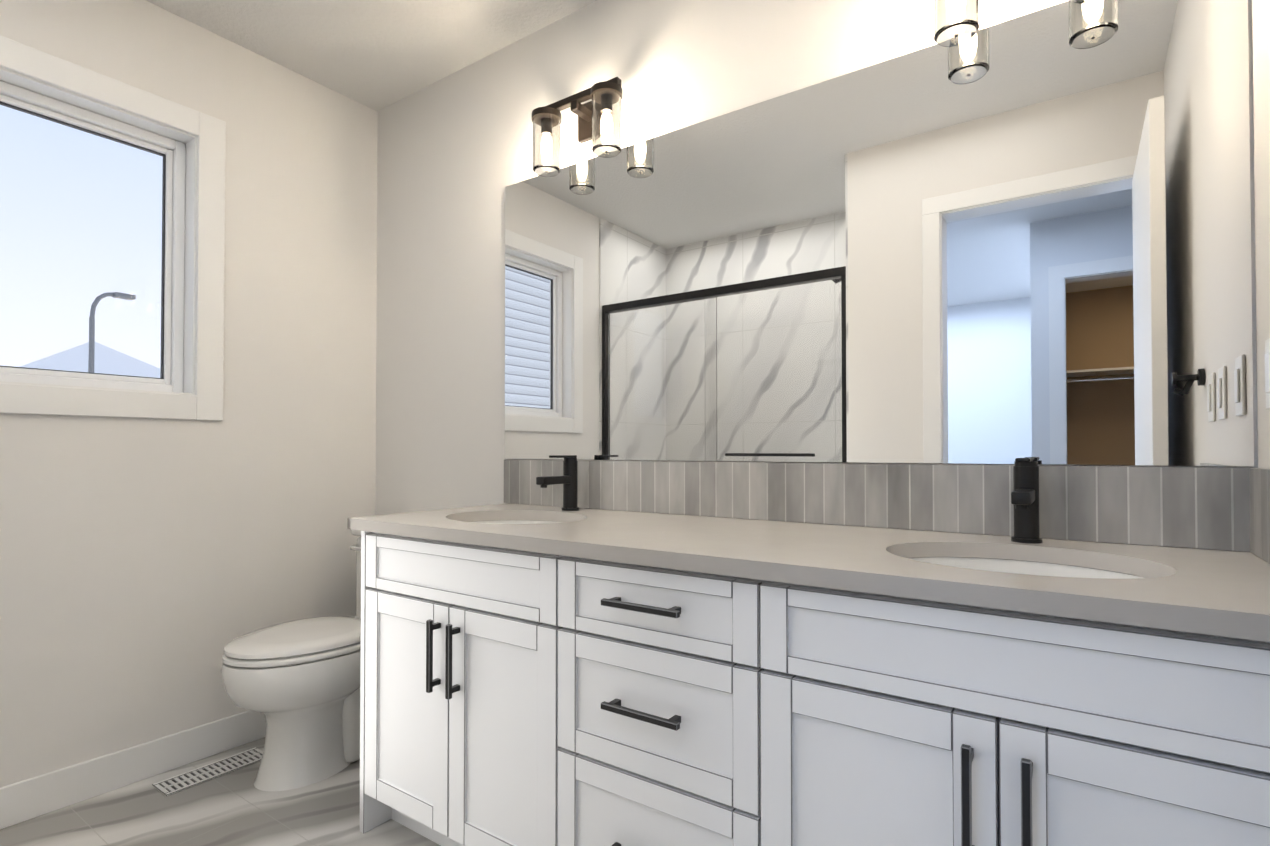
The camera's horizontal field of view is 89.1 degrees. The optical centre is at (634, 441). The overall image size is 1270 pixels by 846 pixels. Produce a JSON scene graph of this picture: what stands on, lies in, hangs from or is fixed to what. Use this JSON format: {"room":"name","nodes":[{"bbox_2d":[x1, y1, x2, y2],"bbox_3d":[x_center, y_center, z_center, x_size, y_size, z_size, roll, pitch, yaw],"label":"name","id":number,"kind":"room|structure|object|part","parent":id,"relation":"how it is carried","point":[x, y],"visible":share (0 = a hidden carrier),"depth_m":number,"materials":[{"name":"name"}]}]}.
{"room":"bathroom","nodes":[
{"label":"bathroom","id":0,"kind":"room"},
{"bbox_2d":[0,0,377,786],"bbox_3d":[-1.825,-0.174,1.740,0.150,2.440,2.400,-1,-1,35],"label":"wall","id":1,"kind":"structure","parent":0,"point":[150,568],"depth_m":2.17,"materials":[{"name":"white paint"}]},
{"bbox_2d":[0,35,225,420],"bbox_3d":[-1.683,-0.587,1.931,0.160,1.024,0.764,-1,-1,35],"label":"window","id":2,"kind":"structure","parent":1,"relation":"in","point":[92,239],"depth_m":2.01,"materials":[{"name":"white plastic"}]},
{"bbox_2d":[0,710,266,829],"bbox_3d":[-1.507,0.995,2.039,0.012,0.110,1.520,-1,-1,35],"label":"baseboard","id":3,"kind":"structure","parent":1,"relation":"attached to","point":[30,798],"depth_m":1.95,"materials":[{"name":"white wood"}]},
{"bbox_2d":[0,737,440,845],"bbox_3d":[-0.884,1.061,-0.760,4.770,0.100,5.640,-1,-1,35],"label":"floor","id":4,"kind":"structure","parent":0,"point":[236,808],"depth_m":1.79,"materials":[{"name":"tile"}]},
{"bbox_2d":[152,747,262,795],"bbox_3d":[-1.342,1.048,2.057,0.110,0.005,0.300,-1,-1,35],"label":"floor vent","id":5,"kind":"object","parent":4,"relation":"in","point":[192,778],"visible":0.92,"depth_m":2.04,"materials":[{"name":"grey metal"}]},
{"bbox_2d":[221,530,360,790],"bbox_3d":[-0.970,0.680,2.142,0.410,0.742,0.717,-1,-1,35],"label":"toilet","id":6,"kind":"object","parent":4,"relation":"on","point":[296,683],"visible":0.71,"depth_m":1.96,"materials":[{"name":"white ceramic"}]},
{"bbox_3d":[-1.044,0.622,2.037,0.372,0.055,0.453,-1,-1,35],"label":"seat","id":7,"kind":"part","parent":6,"relation":"part of","materials":[{"name":"white plastic"}]},
{"bbox_2d":[347,499,1269,845],"bbox_3d":[0.164,0.621,1.433,1.883,0.839,0.606,-1,-1,35],"label":"bathroom vanity","id":8,"kind":"object","parent":4,"relation":"on","point":[655,653],"depth_m":1.07,"materials":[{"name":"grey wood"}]},
{"bbox_2d":[347,503,1269,641],"bbox_3d":[0.168,0.216,1.443,1.883,0.030,0.594,-1,-1,35],"label":"countertop","id":9,"kind":"structure","parent":8,"relation":"on","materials":[{"name":"stone"}]},
{"bbox_2d":[411,503,630,522],"bbox_3d":[-0.327,0.283,1.775,0.470,0.178,0.390,-1,-1,35],"label":"sink","id":10,"kind":"object","parent":9,"relation":"in","point":[507,512],"depth_m":1.95,"materials":[{"name":"white ceramic"}]},
{"bbox_2d":[535,455,582,506],"bbox_3d":[-0.228,0.125,1.920,0.054,0.167,0.162,-1,-1,35],"label":"faucet","id":11,"kind":"object","parent":9,"relation":"on","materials":[{"name":"black metal"}]},
{"bbox_2d":[1007,458,1042,534],"bbox_3d":[0.749,0.116,1.240,0.054,0.167,0.162,-1,-1,35],"label":"faucet","id":12,"kind":"object","parent":9,"relation":"on","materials":[{"name":"black metal"}]},
{"bbox_2d":[839,527,1230,586],"bbox_3d":[0.649,0.273,1.095,0.470,0.178,0.390,-1,-1,35],"label":"sink","id":13,"kind":"object","parent":9,"relation":"in","point":[1131,558],"depth_m":1.23,"materials":[{"name":"white ceramic"}]},
{"bbox_2d":[146,0,596,111],"bbox_3d":[-0.884,-1.479,-0.724,4.770,0.100,5.640,-1,-1,35],"label":"ceiling","id":14,"kind":"structure","parent":0,"point":[377,55],"depth_m":2.19,"materials":[{"name":"white paint"}]},
{"bbox_2d":[375,0,1257,551],"bbox_3d":[0.742,-0.178,1.489,4.650,2.440,0.120,-1,-1,35],"label":"wall","id":15,"kind":"structure","parent":0,"point":[453,154],"depth_m":2.28,"materials":[{"name":"white paint"}]},
{"bbox_2d":[532,77,622,176],"bbox_3d":[-0.167,-0.955,1.971,0.330,0.222,0.140,-1,-1,35],"label":"sconce","id":16,"kind":"object","parent":15,"relation":"attached to","point":[599,120],"visible":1,"depth_m":1.96,"materials":[{"name":"glass"}]},
{"bbox_2d":[505,0,1253,465],"bbox_3d":[0.328,-0.421,1.701,1.896,0.947,0.006,-1,-1,35],"label":"mirror","id":17,"kind":"object","parent":15,"relation":"attached to","point":[1015,238],"visible":1,"depth_m":1.46,"materials":[{"name":"silver mirror"}]},
{"bbox_2d":[934,0,1095,46],"bbox_3d":[0.785,-0.965,1.309,0.330,0.222,0.140,-1,-1,35],"label":"sconce","id":18,"kind":"object","parent":15,"relation":"attached to","point":[956,22],"visible":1,"depth_m":1.33,"materials":[{"name":"glass"}]},
{"bbox_2d":[1251,0,1269,468],"bbox_3d":[0.695,-0.193,0.450,0.120,2.440,1.640,-1,-1,35],"label":"wall","id":19,"kind":"structure","parent":0,"point":[1261,68],"depth_m":1.11,"materials":[{"name":"white paint"}]},
{"bbox_2d":[504,460,1269,562],"bbox_3d":[0.161,0.126,1.450,1.900,0.149,0.596,-1,-1,35],"label":"backsplash","id":20,"kind":"structure","parent":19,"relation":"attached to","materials":[{"name":"grey tile"}]},
{"bbox_2d":[1265,338,1269,408],"bbox_3d":[1.030,-0.112,1.045,0.009,0.115,0.072,-1,-1,35],"label":"switch plate","id":21,"kind":"object","parent":19,"relation":"attached to","point":[1267,366],"visible":0.96,"depth_m":1.01,"materials":[{"name":"white plastic"}]}
]}

